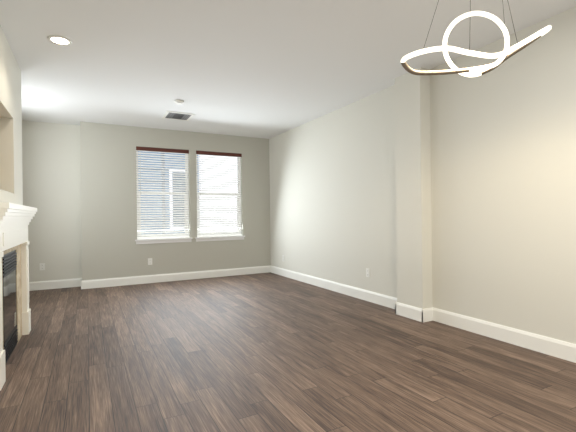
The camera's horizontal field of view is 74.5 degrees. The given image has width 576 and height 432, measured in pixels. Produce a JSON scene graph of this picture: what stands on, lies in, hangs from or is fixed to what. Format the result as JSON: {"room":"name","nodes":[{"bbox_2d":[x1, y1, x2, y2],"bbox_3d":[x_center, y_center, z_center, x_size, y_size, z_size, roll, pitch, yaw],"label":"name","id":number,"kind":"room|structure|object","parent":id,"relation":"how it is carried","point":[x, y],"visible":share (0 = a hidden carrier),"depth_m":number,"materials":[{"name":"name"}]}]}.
{"room":"living room","nodes":[
{"label":"living room","id":0,"kind":"room"},
{"bbox_2d":[0,25,22,204],"bbox_3d":[-2.524,-0.179,2.878,0.550,2.740,2.350,-1,0,-28],"label":"wall","id":1,"kind":"structure","parent":0,"point":[11,182],"depth_m":3.54,"materials":[{"name":"white paint"}]},
{"bbox_2d":[22,120,81,281],"bbox_3d":[-3.996,-0.167,6.201,1.370,2.740,0.300,-1,0,-28],"label":"wall","id":2,"kind":"structure","parent":0,"point":[51,169],"depth_m":6.26,"materials":[{"name":"white paint"}]},
{"bbox_2d":[40,263,44,269],"bbox_3d":[-4.012,0.828,6.182,0.072,0.116,0.008,-1,0,-28],"label":"electrical outlet","id":3,"kind":"object","parent":2,"relation":"attached to","point":[42,266],"visible":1,"depth_m":6.18,"materials":[{"name":"white plastic"}]},
{"bbox_2d":[29,278,84,290],"bbox_3d":[-3.963,1.133,6.203,1.040,0.140,0.016,-1,0,-28],"label":"baseboard","id":4,"kind":"structure","parent":2,"relation":"attached to","point":[65,283],"depth_m":6.25,"materials":[{"name":"white wood"}]},
{"bbox_2d":[80,122,270,280],"bbox_3d":[-1.846,-0.195,7.089,3.560,2.740,0.150,-1,0,-28],"label":"wall","id":5,"kind":"structure","parent":0,"point":[111,248],"depth_m":6.65,"materials":[{"name":"grey paint"}]},
{"bbox_2d":[135,151,192,243],"bbox_3d":[-2.255,-0.367,6.851,0.990,1.705,0.177,-1,0,-28],"label":"window","id":6,"kind":"structure","parent":5,"relation":"in","point":[153,241],"depth_m":6.88,"materials":[{"name":"white plastic"}]},
{"bbox_2d":[136,146,188,238],"bbox_3d":[-2.248,-0.406,6.839,0.914,1.622,0.076,-1,0,-28],"label":"window blind","id":7,"kind":"object","parent":6,"relation":"attached to","point":[181,188],"visible":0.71,"depth_m":6.83,"materials":[{"name":"white plastic"}]},
{"bbox_2d":[81,266,268,288],"bbox_3d":[-1.882,1.106,6.969,3.386,0.140,0.017,-1,0,-28],"label":"baseboard","id":8,"kind":"structure","parent":5,"relation":"attached to","point":[110,282],"depth_m":6.83,"materials":[{"name":"white wood"}]},
{"bbox_2d":[195,155,244,241],"bbox_3d":[-1.332,-0.379,7.342,0.980,1.705,0.177,-1,0,-28],"label":"window","id":9,"kind":"structure","parent":5,"relation":"in","point":[217,238],"depth_m":7.38,"materials":[{"name":"white plastic"}]},
{"bbox_2d":[196,151,241,236],"bbox_3d":[-1.326,-0.419,7.329,0.904,1.622,0.076,-1,0,-28],"label":"window blind","id":10,"kind":"object","parent":9,"relation":"attached to","point":[234,231],"visible":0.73,"depth_m":7.32,"materials":[{"name":"white plastic"}]},
{"bbox_2d":[0,272,575,431],"bbox_3d":[-0.044,1.211,2.434,4.780,0.100,10.650,-1,0,-28],"label":"floor","id":11,"kind":"structure","parent":0,"point":[265,352],"depth_m":2.88,"materials":[{"name":"brown wood"}]},
{"bbox_2d":[0,202,36,390],"bbox_3d":[-2.328,0.550,3.262,0.135,1.275,1.660,-1,0,-28],"label":"fireplace","id":12,"kind":"object","parent":11,"relation":"on","point":[15,310],"visible":1,"depth_m":3.25,"materials":[{"name":"white wood"}]},
{"bbox_2d":[0,0,575,138],"bbox_3d":[-0.079,-1.628,2.429,4.780,0.100,10.650,-1,0,-28],"label":"ceiling","id":13,"kind":"structure","parent":0,"point":[266,69],"depth_m":3.65,"materials":[{"name":"white paint"}]},
{"bbox_2d":[47,35,71,45],"bbox_3d":[-2.018,-1.552,3.352,0.190,0.007,0.190,-1,0,-28],"label":"recessed light","id":14,"kind":"object","parent":13,"relation":"in","point":[60,40],"visible":0.94,"depth_m":3.35,"materials":[{"name":"white plastic"}]},
{"bbox_2d":[162,111,194,120],"bbox_3d":[-1.715,-1.559,5.914,0.420,0.009,0.440,-1,0,-28],"label":"ceiling vent","id":15,"kind":"object","parent":13,"relation":"in","point":[177,116],"visible":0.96,"depth_m":5.89,"materials":[{"name":"white metal"}]},
{"bbox_2d":[174,100,183,104],"bbox_3d":[-1.481,-1.546,5.154,0.130,0.039,0.130,-1,0,-28],"label":"smoke detector","id":16,"kind":"object","parent":13,"relation":"attached to","point":[179,102],"visible":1,"depth_m":5.12,"materials":[{"name":"white plastic"}]},
{"bbox_2d":[401,0,550,76],"bbox_3d":[1.092,-1.218,2.214,0.775,0.746,0.447,-1,0,-28],"label":"pendant light","id":17,"kind":"object","parent":13,"relation":"hanging from","point":[506,53],"visible":1,"depth_m":2.27,"materials":[{"name":"silver metal"}]},
{"bbox_2d":[395,67,432,308],"bbox_3d":[1.411,-0.230,4.274,0.150,2.740,0.380,-1,0,-28],"label":"column","id":18,"kind":"structure","parent":0,"point":[413,190],"depth_m":4.17,"materials":[{"name":"white paint"}]},
{"bbox_2d":[393,301,428,321],"bbox_3d":[1.363,1.071,4.242,0.036,0.140,0.414,-1,0,-28],"label":"baseboard","id":19,"kind":"structure","parent":18,"relation":"attached to","point":[418,314],"depth_m":4.19,"materials":[{"name":"white wood"}]},
{"bbox_2d":[269,7,575,343],"bbox_3d":[2.088,-0.236,3.320,0.150,2.740,10.200,-1,0,-28],"label":"wall","id":20,"kind":"structure","parent":0,"point":[503,175],"depth_m":3.72,"materials":[{"name":"white paint"}]},
{"bbox_2d":[269,265,396,308],"bbox_3d":[0.506,1.078,6.125,0.040,0.140,3.750,-1,0,-28],"label":"baseboard","id":21,"kind":"structure","parent":20,"relation":"attached to","point":[384,300],"depth_m":5.64,"materials":[{"name":"white wood"}]},
{"bbox_2d":[366,268,369,276],"bbox_3d":[1.072,0.763,5.085,0.008,0.116,0.072,-1,0,-28],"label":"electrical outlet","id":22,"kind":"object","parent":20,"relation":"attached to","point":[367,272],"visible":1,"depth_m":5.09,"materials":[{"name":"white plastic"}]},
{"bbox_2d":[429,307,575,362],"bbox_3d":[2.955,1.056,1.520,0.040,0.140,5.920,-1,0,-28],"label":"baseboard","id":23,"kind":"structure","parent":20,"relation":"attached to","point":[564,350],"depth_m":3.38,"materials":[{"name":"white wood"}]}
]}

